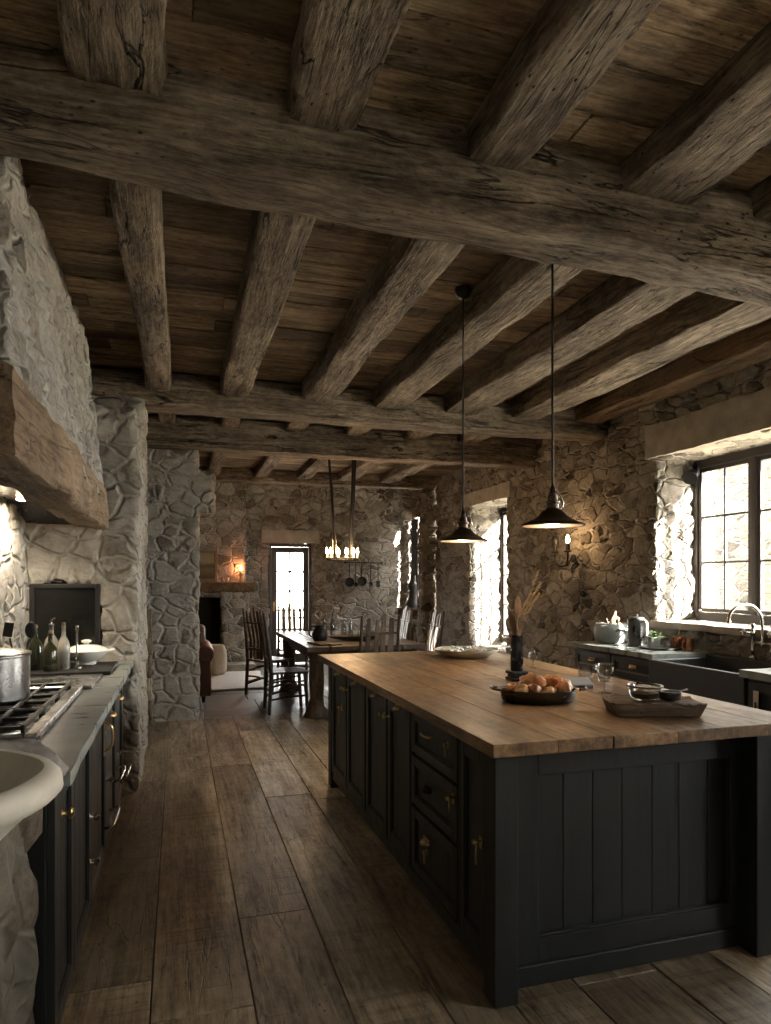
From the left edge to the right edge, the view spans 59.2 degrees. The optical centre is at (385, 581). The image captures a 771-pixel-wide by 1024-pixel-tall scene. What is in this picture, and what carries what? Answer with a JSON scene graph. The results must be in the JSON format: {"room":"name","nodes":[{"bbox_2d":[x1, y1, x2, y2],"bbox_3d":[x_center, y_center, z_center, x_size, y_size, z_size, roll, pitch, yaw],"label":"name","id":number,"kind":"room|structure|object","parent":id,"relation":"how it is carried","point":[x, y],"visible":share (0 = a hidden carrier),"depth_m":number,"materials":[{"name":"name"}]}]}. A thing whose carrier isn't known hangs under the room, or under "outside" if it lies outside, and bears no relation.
{"room":"historic interior","nodes":[
{"label":"historic interior","id":0,"kind":"room"},
{"bbox_2d":[0,500,28,648],"bbox_3d":[-1.417,-0.153,1.346,0.031,3.324,9.224,0,0,-17],"label":"wall","id":1,"kind":"structure","parent":0,"point":[13,530],"depth_m":4.11,"materials":[{"name":"stone"}]},
{"bbox_2d":[0,157,108,529],"bbox_3d":[-1.723,-1.053,3.223,0.635,1.418,2.856,0,0,-17],"label":"range hood","id":2,"kind":"object","parent":1,"relation":"attached to","point":[51,461],"visible":0.98,"depth_m":2.71,"materials":[{"name":"stone"}]},
{"bbox_2d":[0,483,70,524],"bbox_3d":[-1.834,-0.433,3.224,0.340,0.100,2.640,0,0,-17],"label":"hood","id":3,"kind":"object","parent":2,"relation":"attached to","point":[33,514],"depth_m":4.25,"materials":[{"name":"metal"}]},
{"bbox_2d":[25,393,147,793],"bbox_3d":[-2.244,0.014,5.168,0.766,2.989,1.341,0,0,-17],"label":"wall","id":4,"kind":"structure","parent":0,"point":[113,558],"depth_m":4.62,"materials":[{"name":"stone"}]},
{"bbox_2d":[29,584,100,659],"bbox_3d":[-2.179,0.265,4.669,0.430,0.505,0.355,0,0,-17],"label":"chalkboard","id":5,"kind":"object","parent":4,"relation":"attached to","point":[71,604],"visible":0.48,"depth_m":4.53,"materials":[{"name":"black metal"}]},
{"bbox_2d":[88,366,609,442],"bbox_3d":[-0.331,-1.573,6.120,5.360,0.304,0.329,0,0,-17],"label":"cross beam","id":6,"kind":"structure","parent":4,"relation":"on","point":[188,394],"depth_m":5.95,"materials":[{"name":"brown wood"}]},
{"bbox_2d":[145,448,214,721],"bbox_3d":[-2.903,-0.141,7.098,2.144,3.305,0.481,0,0,-17],"label":"wall","id":7,"kind":"structure","parent":0,"point":[178,492],"depth_m":7.08,"materials":[{"name":"stone"}]},
{"bbox_2d":[245,483,416,664],"bbox_3d":[-2.147,-0.127,12.051,6.483,3.374,0.338,0,0,-17],"label":"wall","id":8,"kind":"structure","parent":0,"point":[382,522],"depth_m":12.29,"materials":[{"name":"stone"}]},
{"bbox_2d":[268,543,311,662],"bbox_3d":[-1.701,0.382,12.068,0.770,2.130,0.125,0,0,-17],"label":"door","id":9,"kind":"structure","parent":8,"relation":"in","point":[279,547],"depth_m":12.03,"materials":[{"name":"paint"}]},
{"bbox_2d":[261,529,319,543],"bbox_3d":[-1.687,-0.802,12.029,1.033,0.237,0.148,0,0,-17],"label":"trim","id":10,"kind":"structure","parent":8,"relation":"attached to","point":[268,536],"depth_m":11.96,"materials":[{"name":"wood"}]},
{"bbox_2d":[0,0,770,488],"bbox_3d":[-0.975,-1.749,4.616,8.599,0.048,15.195,0,0,-17],"label":"ceiling","id":11,"kind":"structure","parent":0,"point":[443,59],"depth_m":2.96,"materials":[{"name":"brown wood"}]},
{"bbox_2d":[62,0,173,99],"bbox_3d":[-0.174,-1.685,-0.063,0.343,0.184,4.828,0,0,-17],"label":"joist","id":12,"kind":"object","parent":11,"relation":"attached to","point":[124,44],"visible":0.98,"depth_m":2.06,"materials":[{"name":"brown wood"}]},
{"bbox_2d":[109,178,170,391],"bbox_3d":[-1.395,-1.649,3.999,0.230,0.215,3.206,0,0,-17],"label":"joist","id":13,"kind":"object","parent":11,"relation":"attached to","point":[137,208],"visible":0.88,"depth_m":3.36,"materials":[{"name":"brown wood"}]},
{"bbox_2d":[207,452,226,475],"bbox_3d":[-2.150,-1.669,8.751,0.192,0.151,3.014,0,0,-17],"label":"joist","id":14,"kind":"object","parent":11,"relation":"attached to","point":[216,461],"visible":0.49,"depth_m":9.19,"materials":[{"name":"brown wood"}]},
{"bbox_2d":[220,417,240,427],"bbox_3d":[-1.466,-1.671,6.533,0.208,0.134,1.198,0,0,-17],"label":"joist","id":15,"kind":"object","parent":11,"relation":"attached to","point":[225,422],"visible":0.16,"depth_m":6.87,"materials":[{"name":"brown wood"}]},
{"bbox_2d":[220,207,315,397],"bbox_3d":[-0.801,-1.646,4.175,0.262,0.215,3.205,0,0,-17],"label":"joist","id":16,"kind":"object","parent":11,"relation":"attached to","point":[276,242],"visible":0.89,"depth_m":3.59,"materials":[{"name":"brown wood"}]},
{"bbox_2d":[254,455,281,476],"bbox_3d":[-1.482,-1.667,8.950,0.220,0.150,3.008,0,0,-17],"label":"joist","id":17,"kind":"object","parent":11,"relation":"attached to","point":[267,463],"visible":0.48,"depth_m":9.40,"materials":[{"name":"brown wood"}]},
{"bbox_2d":[296,458,331,479],"bbox_3d":[-0.854,-1.669,9.146,0.233,0.146,3.009,0,0,-17],"label":"joist","id":18,"kind":"object","parent":11,"relation":"attached to","point":[312,466],"visible":0.46,"depth_m":9.73,"materials":[{"name":"brown wood"}]},
{"bbox_2d":[200,467,436,489],"bbox_3d":[-1.811,-1.634,10.531,5.906,0.211,0.280,0,0,-17],"label":"cross beam","id":19,"kind":"structure","parent":11,"relation":"attached to","point":[239,475],"depth_m":10.66,"materials":[{"name":"brown wood"}]},
{"bbox_2d":[147,413,536,468],"bbox_3d":[-0.894,-1.552,7.445,5.657,0.362,0.288,0,0,-17],"label":"cross beam","id":20,"kind":"structure","parent":11,"relation":"attached to","point":[256,437],"depth_m":7.42,"materials":[{"name":"brown wood"}]},
{"bbox_2d":[326,459,358,560],"bbox_3d":[-0.535,-0.999,8.412,0.500,1.465,0.255,0,0,-17],"label":"chandelier","id":21,"kind":"object","parent":11,"relation":"hanging from","point":[353,472],"visible":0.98,"depth_m":8.38,"materials":[{"name":"black metal"}]},
{"bbox_2d":[289,0,406,129],"bbox_3d":[0.466,-1.687,0.140,0.283,0.173,4.819,0,0,-17],"label":"joist","id":22,"kind":"object","parent":11,"relation":"attached to","point":[341,46],"visible":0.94,"depth_m":2.09,"materials":[{"name":"brown wood"}]},
{"bbox_2d":[345,426,373,435],"bbox_3d":[-0.176,-1.671,6.925,0.241,0.136,1.194,0,0,-17],"label":"joist","id":23,"kind":"object","parent":11,"relation":"attached to","point":[350,431],"visible":0.23,"depth_m":7.23,"materials":[{"name":"brown wood"}]},
{"bbox_2d":[339,460,384,481],"bbox_3d":[-0.191,-1.667,9.349,0.276,0.148,3.018,0,0,-17],"label":"joist","id":24,"kind":"object","parent":11,"relation":"attached to","point":[362,467],"visible":0.37,"depth_m":9.81,"materials":[{"name":"brown wood"}]},
{"bbox_2d":[302,237,461,403],"bbox_3d":[-0.131,-1.647,4.383,0.277,0.208,3.205,0,0,-17],"label":"joist","id":25,"kind":"object","parent":11,"relation":"attached to","point":[408,267],"visible":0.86,"depth_m":3.91,"materials":[{"name":"brown wood"}]},
{"bbox_2d":[0,31,770,308],"bbox_3d":[0.744,-1.570,2.865,5.913,0.583,0.323,0,0,-17],"label":"cross beam","id":26,"kind":"structure","parent":11,"relation":"attached to","point":[217,137],"depth_m":2.52,"materials":[{"name":"brown wood"}]},
{"bbox_2d":[379,463,430,482],"bbox_3d":[0.458,-1.667,9.548,0.265,0.151,3.014,0,0,-17],"label":"joist","id":27,"kind":"object","parent":11,"relation":"attached to","point":[397,473],"visible":0.45,"depth_m":10.09,"materials":[{"name":"brown wood"}]},
{"bbox_2d":[401,431,435,439],"bbox_3d":[0.488,-1.673,7.129,0.287,0.136,1.197,0,0,-17],"label":"joist","id":28,"kind":"object","parent":11,"relation":"attached to","point":[407,435],"visible":0.18,"depth_m":7.50,"materials":[{"name":"brown wood"}]},
{"bbox_2d":[439,285,487,542],"bbox_3d":[0.456,-0.980,3.978,0.290,1.483,0.290,0,0,-17],"label":"pendant lamp","id":29,"kind":"object","parent":11,"relation":"hanging from","point":[463,534],"visible":1,"depth_m":3.96,"materials":[{"name":"black metal"}]},
{"bbox_2d":[457,434,492,443],"bbox_3d":[1.135,-1.672,7.328,0.278,0.138,1.190,0,0,-17],"label":"joist","id":30,"kind":"object","parent":11,"relation":"attached to","point":[468,439],"visible":0.19,"depth_m":7.68,"materials":[{"name":"brown wood"}]},
{"bbox_2d":[373,257,582,408],"bbox_3d":[0.489,-1.646,4.573,0.316,0.214,3.208,0,0,-17],"label":"joist","id":31,"kind":"object","parent":11,"relation":"attached to","point":[515,287],"visible":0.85,"depth_m":4.18,"materials":[{"name":"brown wood"}]},
{"bbox_2d":[520,264,585,528],"bbox_3d":[0.758,-0.987,3.076,0.290,1.468,0.290,0,0,-17],"label":"pendant lamp","id":32,"kind":"object","parent":11,"relation":"hanging from","point":[552,517],"visible":0.91,"depth_m":3.07,"materials":[{"name":"black metal"}]},
{"bbox_2d":[466,0,663,171],"bbox_3d":[1.113,-1.679,0.344,0.264,0.182,4.832,0,0,-17],"label":"joist","id":33,"kind":"object","parent":11,"relation":"attached to","point":[570,45],"visible":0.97,"depth_m":2.15,"materials":[{"name":"brown wood"}]},
{"bbox_2d":[442,274,693,414],"bbox_3d":[1.156,-1.647,4.780,0.369,0.217,3.213,0,0,-17],"label":"joist","id":34,"kind":"object","parent":11,"relation":"attached to","point":[618,303],"visible":0.74,"depth_m":4.45,"materials":[{"name":"brown wood"}]},
{"bbox_2d":[509,295,770,419],"bbox_3d":[1.801,-1.647,4.977,0.368,0.219,3.210,0,0,-17],"label":"joist","id":35,"kind":"object","parent":11,"relation":"attached to","point":[702,321],"visible":0.96,"depth_m":4.72,"materials":[{"name":"brown wood"}]},
{"bbox_2d":[574,318,770,423],"bbox_3d":[2.455,-1.655,5.178,0.328,0.205,3.202,0,0,-17],"label":"joist","id":36,"kind":"object","parent":11,"relation":"attached to","point":[751,346],"visible":0.94,"depth_m":5.26,"materials":[{"name":"brown wood"}]},
{"bbox_2d":[622,22,770,205],"bbox_3d":[1.839,-1.678,0.565,0.384,0.187,4.836,0,0,-17],"label":"joist","id":37,"kind":"object","parent":11,"relation":"attached to","point":[725,121],"visible":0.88,"depth_m":2.46,"materials":[{"name":"brown wood"}]},
{"bbox_2d":[745,174,770,221],"bbox_3d":[2.458,-1.682,0.751,0.369,0.186,4.831,0,0,-17],"label":"joist","id":38,"kind":"object","parent":11,"relation":"attached to","point":[759,193],"visible":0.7,"depth_m":2.93,"materials":[{"name":"brown wood"}]},
{"bbox_2d":[411,490,418,650],"bbox_3d":[0.814,-0.154,12.116,0.275,3.315,1.516,0,0,-17],"label":"wall","id":39,"kind":"structure","parent":0,"point":[415,499],"depth_m":12.51,"materials":[{"name":"stone"}]},
{"bbox_2d":[411,519,418,619],"bbox_3d":[0.538,-0.233,12.433,0.045,1.840,0.342,0,0,-17],"label":"window shutter","id":40,"kind":"object","parent":39,"relation":"attached to","point":[414,532],"visible":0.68,"depth_m":12.44,"materials":[{"name":"wood"}]},
{"bbox_2d":[61,662,770,1023],"bbox_3d":[0.166,1.547,4.861,7.422,0.200,15.600,0,0,-17],"label":"floor","id":41,"kind":"structure","parent":0,"point":[279,902],"depth_m":2.86,"materials":[{"name":"brown wood"}]},
{"bbox_2d":[0,738,68,1023],"bbox_3d":[-1.047,0.934,1.448,0.677,1.062,0.764,0,0,-17],"label":"sink","id":42,"kind":"object","parent":41,"relation":"on","point":[32,774],"visible":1,"depth_m":1.60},
{"bbox_2d":[0,749,63,840],"bbox_3d":[-1.017,0.506,1.361,0.670,0.206,0.580,0,0,-17],"label":"basin","id":43,"kind":"object","parent":42,"relation":"in","point":[28,781],"depth_m":1.43,"materials":[{"name":"beige stone"}]},
{"bbox_2d":[26,686,130,1023],"bbox_3d":[-1.608,1.013,3.194,0.655,0.868,2.810,0,0,-17],"label":"base cabinet","id":44,"kind":"object","parent":41,"relation":"on","point":[65,858],"visible":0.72,"depth_m":2.26,"materials":[{"name":"black paint"}]},
{"bbox_2d":[39,660,133,785],"bbox_3d":[-1.625,0.555,3.179,0.669,0.047,2.864,0,0,-17],"label":"countertop","id":45,"kind":"structure","parent":44,"relation":"on","point":[72,735],"depth_m":2.62,"materials":[{"name":"stone"}]},
{"bbox_2d":[0,682,82,740],"bbox_3d":[-1.560,0.505,2.707,0.510,0.054,1.110,0,0,-17],"label":"gas hob","id":46,"kind":"object","parent":45,"relation":"in","point":[31,717],"visible":0.93,"depth_m":2.62,"materials":[{"name":"metal"}]},
{"bbox_2d":[0,648,31,703],"bbox_3d":[-1.601,0.357,2.752,0.292,0.244,0.376,0,0,-17],"label":"stock pot","id":47,"kind":"object","parent":46,"relation":"on","point":[14,662],"visible":1,"depth_m":2.70,"materials":[{"name":"metal"}]},
{"bbox_2d":[30,674,102,688],"bbox_3d":[-1.777,0.514,3.552,0.500,0.037,0.527,0,0,-17],"label":"griddle plate","id":48,"kind":"object","parent":45,"relation":"on","point":[87,681],"visible":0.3,"depth_m":3.64,"materials":[{"name":"metal"}]},
{"bbox_2d":[30,661,117,675],"bbox_3d":[-1.892,0.522,4.064,0.500,0.022,0.520,0,0,-17],"label":"tray","id":49,"kind":"object","parent":45,"relation":"on","point":[106,667],"visible":0.48,"depth_m":3.92,"materials":[{"name":"black wood"}]},
{"bbox_2d":[28,625,42,670],"bbox_3d":[-2.031,0.379,3.938,0.080,0.261,0.080,0,0,-17],"label":"oil bottle","id":50,"kind":"object","parent":49,"relation":"on","point":[36,658],"visible":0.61,"depth_m":3.91,"materials":[{"name":"green glass"}]},
{"bbox_2d":[43,631,57,671],"bbox_3d":[-1.922,0.395,3.888,0.076,0.230,0.076,0,0,-17],"label":"oil bottle","id":51,"kind":"object","parent":49,"relation":"on","point":[50,653],"visible":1,"depth_m":3.86,"materials":[{"name":"green glass"}]},
{"bbox_2d":[57,622,69,668],"bbox_3d":[-1.899,0.374,3.999,0.072,0.272,0.072,0,0,-17],"label":"oil bottle","id":52,"kind":"object","parent":49,"relation":"on","point":[63,646],"visible":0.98,"depth_m":3.97,"materials":[{"name":"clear glass"}]},
{"bbox_2d":[70,639,114,664],"bbox_3d":[-1.861,0.433,4.220,0.270,0.153,0.270,0,0,27],"label":"soup tureen","id":53,"kind":"object","parent":49,"relation":"on","point":[88,654],"visible":0.77,"depth_m":4.15,"materials":[{"name":"white ceramic"}]},
{"bbox_2d":[145,609,152,723],"bbox_3d":[-2.446,0.861,6.907,0.145,1.169,0.100,0,0,-17],"label":"wall","id":54,"kind":"structure","parent":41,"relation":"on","point":[148,620],"depth_m":6.87,"materials":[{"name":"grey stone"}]},
{"bbox_2d":[199,624,214,702],"bbox_3d":[-2.595,0.997,8.359,0.910,0.900,0.830,0,0,-17],"label":"armchair","id":55,"kind":"object","parent":41,"relation":"on","point":[206,652],"visible":0.28,"depth_m":8.09,"materials":[{"name":"leather"}]},
{"bbox_2d":[198,482,255,671],"bbox_3d":[-3.426,-0.153,11.025,2.517,3.220,0.958,0,0,-17],"label":"fireplace","id":56,"kind":"object","parent":41,"relation":"on","point":[221,602],"visible":0.36,"depth_m":11.26,"materials":[{"name":"stone"}]},
{"bbox_2d":[199,549,216,581],"bbox_3d":[-2.961,-0.268,11.110,0.400,0.530,0.040,0,0,-17],"label":"framed painting","id":57,"kind":"object","parent":56,"relation":"on","point":[208,558],"visible":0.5,"depth_m":11.12,"materials":[{"name":"wood"}]},
{"bbox_2d":[200,582,253,591],"bbox_3d":[-3.405,0.081,10.953,2.502,0.178,0.248,0,0,-17],"label":"mantel shelf","id":58,"kind":"object","parent":56,"relation":"attached to","point":[204,586],"depth_m":11.08,"materials":[{"name":"brown wood"}]},
{"bbox_2d":[211,671,268,690],"bbox_3d":[-2.640,1.434,9.807,1.830,0.026,1.840,0,0,-17],"label":"woven rug","id":59,"kind":"object","parent":41,"relation":"on","point":[230,680],"visible":0.29,"depth_m":9.71,"materials":[{"name":"fabric"}]},
{"bbox_2d":[211,644,226,674],"bbox_3d":[-2.656,1.189,10.460,0.420,0.460,0.420,0,0,-17],"label":"pouf","id":60,"kind":"object","parent":59,"relation":"on","point":[219,662],"visible":0.63,"depth_m":10.32,"materials":[{"name":"fabric"}]},
{"bbox_2d":[242,607,293,695],"bbox_3d":[-1.516,0.883,8.705,0.468,1.132,0.507,0,0,45],"label":"dining chair","id":61,"kind":"object","parent":41,"relation":"on","point":[257,657],"visible":0.8,"depth_m":8.63,"materials":[{"name":"brown wood"}]},
{"bbox_2d":[259,611,308,715],"bbox_3d":[-1.145,0.883,7.618,0.507,1.132,0.468,0,0,-17],"label":"dining chair","id":62,"kind":"object","parent":41,"relation":"on","point":[268,666],"visible":0.99,"depth_m":7.49,"materials":[{"name":"brown wood"}]},
{"bbox_2d":[276,604,308,683],"bbox_3d":[-1.286,0.883,9.568,0.468,1.132,0.507,0,0,-17],"label":"dining chair","id":63,"kind":"object","parent":41,"relation":"on","point":[283,617],"visible":0.44,"depth_m":9.73,"materials":[{"name":"brown wood"}]},
{"bbox_2d":[276,630,425,718],"bbox_3d":[-0.518,1.061,8.328,1.318,0.772,2.326,0,0,-17],"label":"dining table","id":64,"kind":"object","parent":41,"relation":"on","point":[297,640],"visible":0.6,"depth_m":7.31,"materials":[{"name":"brown wood"}]},
{"bbox_2d":[308,625,327,640],"bbox_3d":[-0.745,0.582,7.650,0.190,0.185,0.180,0,0,24],"label":"jug","id":65,"kind":"object","parent":64,"relation":"on","point":[319,633],"visible":0.92,"depth_m":7.59,"materials":[{"name":"ceramic"}]},
{"bbox_2d":[359,613,399,652],"bbox_3d":[-0.118,0.883,7.049,0.468,1.132,0.507,0,0,-17],"label":"dining chair","id":66,"kind":"object","parent":41,"relation":"on","point":[383,632],"visible":0.3,"depth_m":6.85,"materials":[{"name":"brown wood"}]},
{"bbox_2d":[400,606,412,639],"bbox_3d":[0.070,0.883,9.015,0.507,1.132,0.468,0,0,-17],"label":"dining chair","id":67,"kind":"object","parent":41,"relation":"on","point":[405,621],"visible":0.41,"depth_m":9.03,"materials":[{"name":"brown wood"}]},
{"bbox_2d":[397,607,417,618],"bbox_3d":[0.461,0.947,11.854,0.440,1.000,0.320,0,0,-17],"label":"console table","id":68,"kind":"object","parent":41,"relation":"on","point":[415,611],"visible":0.15,"depth_m":11.74,"materials":[{"name":"brown wood"}]},
{"bbox_2d":[404,575,417,607],"bbox_3d":[0.480,0.166,11.860,0.300,0.560,0.298,0,0,-17],"label":"vase","id":69,"kind":"object","parent":68,"relation":"on","point":[412,602],"visible":0.91,"depth_m":11.80,"materials":[{"name":"ceramic"}]},
{"bbox_2d":[426,609,444,650],"bbox_3d":[0.392,0.883,7.963,0.507,1.132,0.468,0,0,-17],"label":"dining chair","id":70,"kind":"object","parent":41,"relation":"on","point":[431,643],"visible":0.4,"depth_m":8.00,"materials":[{"name":"brown wood"}]},
{"bbox_2d":[318,651,770,1008],"bbox_3d":[0.554,0.982,3.686,1.306,0.930,2.823,0,0,-17],"label":"kitchen island","id":71,"kind":"object","parent":41,"relation":"on","point":[577,838],"visible":0.98,"depth_m":2.62,"materials":[{"name":"black paint"}]},
{"bbox_2d":[318,651,770,757],"bbox_3d":[0.554,0.538,3.686,1.306,0.043,2.823,0,0,-17],"label":"island countertop","id":72,"kind":"structure","parent":71,"relation":"on","point":[454,695],"depth_m":2.73,"materials":[{"name":"brown wood"}]},
{"bbox_2d":[434,646,499,658],"bbox_3d":[0.558,0.487,4.668,0.448,0.056,0.448,0,0,-17],"label":"serving bowl","id":73,"kind":"object","parent":72,"relation":"on","point":[460,655],"visible":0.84,"depth_m":4.52,"materials":[{"name":"beige ceramic"}]},
{"bbox_2d":[436,648,490,654],"bbox_3d":[0.546,0.481,4.669,0.408,0.042,0.322,0,0,-17],"label":"salad leaves","id":74,"kind":"object","parent":73,"relation":"in","point":[451,648],"visible":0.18,"depth_m":4.60,"materials":[{"name":"food"}]},
{"bbox_2d":[441,645,494,651],"bbox_3d":[0.559,0.463,4.656,0.365,0.032,0.353,0,0,-17],"label":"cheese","id":75,"kind":"object","parent":74,"relation":"on","point":[456,648],"visible":0.92,"depth_m":4.63,"materials":[{"name":"food"}]},
{"bbox_2d":[505,635,528,681],"bbox_3d":[0.689,0.398,3.557,0.092,0.235,0.092,0,0,-17],"label":"vase","id":76,"kind":"object","parent":72,"relation":"on","point":[516,670],"visible":0.86,"depth_m":3.53,"materials":[{"name":"ceramic"}]},
{"bbox_2d":[508,569,547,635],"bbox_3d":[0.748,0.129,3.576,0.229,0.395,0.056,0,0,-17],"label":"dried foliage","id":77,"kind":"object","parent":76,"relation":"in","point":[526,603],"visible":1,"depth_m":3.58,"materials":[{"name":"brown plant"}]},
{"bbox_2d":[490,685,586,704],"bbox_3d":[0.665,0.484,2.954,0.419,0.063,0.256,0,0,0],"label":"roasting pan","id":78,"kind":"object","parent":72,"relation":"on","point":[531,698],"visible":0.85,"depth_m":2.85,"materials":[{"name":"metal"}]},
{"bbox_2d":[518,672,546,690],"bbox_3d":[0.644,0.456,2.972,0.106,0.118,0.161,0,0,-17],"label":"bread","id":79,"kind":"object","parent":78,"relation":"in","point":[530,678],"visible":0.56,"depth_m":2.94,"materials":[{"name":"brown food"}]},
{"bbox_2d":[562,677,593,688],"bbox_3d":[0.906,0.493,3.311,0.199,0.057,0.093,0,0,-5],"label":"sheath","id":80,"kind":"object","parent":72,"relation":"on","point":[575,681],"visible":0.3,"depth_m":3.30,"materials":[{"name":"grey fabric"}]},
{"bbox_2d":[601,694,706,716],"bbox_3d":[1.053,0.486,2.676,0.356,0.059,0.195,0,0,3],"label":"tray","id":81,"kind":"object","parent":72,"relation":"on","point":[618,704],"visible":0.84,"depth_m":2.60,"materials":[{"name":"brown wood"}]},
{"bbox_2d":[626,682,663,701],"bbox_3d":[1.023,0.436,2.677,0.140,0.060,0.140,0,0,-17],"label":"glass bowl","id":82,"kind":"object","parent":81,"relation":"on","point":[641,694],"visible":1,"depth_m":2.65,"materials":[{"name":"glass"}]},
{"bbox_2d":[658,688,687,700],"bbox_3d":[1.152,0.446,2.698,0.135,0.039,0.088,0,0,-17],"label":"saucepan","id":83,"kind":"object","parent":81,"relation":"on","point":[669,695],"visible":0.97,"depth_m":2.66,"materials":[{"name":"metal"}]},
{"bbox_2d":[575,647,649,682],"bbox_3d":[2.168,1.023,5.846,0.572,0.848,1.150,0,0,-17],"label":"base cabinet","id":84,"kind":"object","parent":41,"relation":"on","point":[630,668],"visible":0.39,"depth_m":5.75,"materials":[{"name":"black paint"}]},
{"bbox_2d":[568,641,714,658],"bbox_3d":[2.164,0.577,5.863,0.602,0.046,1.179,0,0,-17],"label":"countertop","id":85,"kind":"structure","parent":84,"relation":"on","point":[624,649],"depth_m":5.51,"materials":[{"name":"stone"}]},
{"bbox_2d":[594,622,627,643],"bbox_3d":[2.071,0.465,6.218,0.304,0.182,0.396,0,0,-17],"label":"stock pot","id":86,"kind":"object","parent":85,"relation":"on","point":[604,632],"visible":0.94,"depth_m":6.10,"materials":[{"name":"grey ceramic"}]},
{"bbox_2d":[627,614,647,646],"bbox_3d":[2.184,0.415,5.856,0.186,0.280,0.177,0,0,31],"label":"jug","id":87,"kind":"object","parent":85,"relation":"on","point":[637,626],"visible":0.93,"depth_m":5.81,"materials":[{"name":"metal"}]},
{"bbox_2d":[638,645,681,650],"bbox_3d":[2.281,0.547,5.634,0.336,0.016,0.336,0,0,-17],"label":"round tray","id":88,"kind":"object","parent":85,"relation":"on","point":[645,647],"visible":0.77,"depth_m":5.56,"materials":[{"name":"metal"}]},
{"bbox_2d":[645,630,664,647],"bbox_3d":[2.253,0.474,5.653,0.173,0.147,0.158,0,0,18],"label":"potted herb","id":89,"kind":"object","parent":88,"relation":"on","point":[653,641],"visible":1,"depth_m":5.63,"materials":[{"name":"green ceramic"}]},
{"bbox_2d":[649,653,770,706],"bbox_3d":[2.455,0.696,4.851,0.635,0.262,0.920,0,0,-17],"label":"farmhouse sink","id":90,"kind":"object","parent":85,"relation":"in","point":[715,676],"visible":0.62,"depth_m":4.84,"materials":[{"name":"stone"}]},
{"bbox_2d":[726,603,770,661],"bbox_3d":[2.611,0.357,4.807,0.262,0.413,0.349,0,0,45],"label":"tap","id":91,"kind":"object","parent":90,"relation":"on","point":[752,632],"visible":1,"depth_m":4.85,"materials":[{"name":"silver metal"}]},
{"bbox_2d":[748,678,770,711],"bbox_3d":[2.865,1.026,3.408,0.667,0.842,2.040,0,0,-17],"label":"base cabinet","id":92,"kind":"object","parent":41,"relation":"on","point":[759,692],"visible":0.35,"depth_m":4.20,"materials":[{"name":"black paint"}]},
{"bbox_2d":[739,668,770,681],"bbox_3d":[2.869,0.578,3.416,0.689,0.053,2.057,0,0,-17],"label":"countertop","id":93,"kind":"structure","parent":92,"relation":"on","point":[762,674],"depth_m":4.20,"materials":[{"name":"stone"}]},
{"bbox_2d":[416,484,437,650],"bbox_3d":[0.856,-0.149,11.357,0.639,3.315,0.257,0,0,-17],"label":"wall pier","id":94,"kind":"object","parent":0,"point":[426,564],"visible":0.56,"depth_m":11.22,"materials":[{"name":"stone"}]},
{"bbox_2d":[434,358,770,668],"bbox_3d":[3.068,-0.153,4.913,0.593,3.338,13.431,0,0,-17],"label":"wall","id":95,"kind":"structure","parent":0,"point":[633,552],"depth_m":7.06,"materials":[{"name":"stone"}]},
{"bbox_2d":[464,481,510,507],"bbox_3d":[1.637,-1.199,9.454,0.556,0.209,1.439,0,0,-17],"label":"trim","id":96,"kind":"structure","parent":95,"relation":"attached to","point":[501,491],"depth_m":9.30,"materials":[{"name":"wood"}]},
{"bbox_2d":[500,508,508,641],"bbox_3d":[1.897,-0.108,9.532,0.097,1.990,1.200,0,0,-17],"label":"window","id":97,"kind":"structure","parent":95,"relation":"in","point":[503,511],"depth_m":10.03,"materials":[{"name":"paint"}]},
{"bbox_2d":[551,534,575,566],"bbox_3d":[1.930,-0.331,7.242,0.205,0.344,0.335,0,0,-17],"label":"wall sconce","id":98,"kind":"object","parent":95,"relation":"attached to","point":[554,541],"visible":1,"depth_m":7.27,"materials":[{"name":"black metal"}]},
{"bbox_2d":[645,387,770,460],"bbox_3d":[3.002,-1.249,4.771,0.484,0.312,2.986,0,0,-17],"label":"window lintel","id":99,"kind":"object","parent":95,"relation":"attached to","point":[740,418],"depth_m":5.38,"materials":[{"name":"wood"}]},
{"bbox_2d":[649,620,769,637],"bbox_3d":[2.983,0.374,4.803,0.435,0.066,2.842,0,0,-17],"label":"trim","id":100,"kind":"structure","parent":95,"relation":"attached to","point":[690,625],"depth_m":5.49,"materials":[{"name":"stone"}]},
{"bbox_2d":[693,444,770,625],"bbox_3d":[3.196,-0.376,4.947,0.097,1.445,2.590,0,0,-17],"label":"window","id":101,"kind":"structure","parent":95,"relation":"in","point":[754,457],"depth_m":5.63,"materials":[{"name":"paint"}]},
{"bbox_2d":[683,464,699,484],"bbox_3d":[2.756,-0.966,6.077,0.119,0.194,0.202,0,0,45],"label":"lamp","id":102,"kind":"object","parent":101,"relation":"attached to","point":[690,477],"visible":1,"depth_m":6.04,"materials":[{"name":"black metal"}]},
{"bbox_2d":[506,445,761,634],"bbox_3d":[3.313,-0.153,5.098,0.120,3.400,11.510,0,0,-17],"label":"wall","id":103,"kind":"structure","parent":0,"point":[709,476],"depth_m":6.23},
{"label":"outside","id":104,"kind":"structure","parent":0,"visible":0},
{"bbox_2d":[279,607,302,648],"bbox_3d":[11.192,1.802,11.269,52.000,0.290,75.000,0,0,-17],"label":"ground","id":105,"kind":"structure","parent":104,"point":[280,612],"depth_m":29.18,"materials":[{"name":"white"}]},
{"bbox_2d":[508,459,770,630],"bbox_3d":[4.857,-0.754,13.511,0.052,4.833,12.033,0,0,-17],"label":"window panes","id":106,"kind":"object","parent":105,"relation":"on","point":[737,476],"visible":0.03,"depth_m":10.88,"materials":[{"name":"glass"}]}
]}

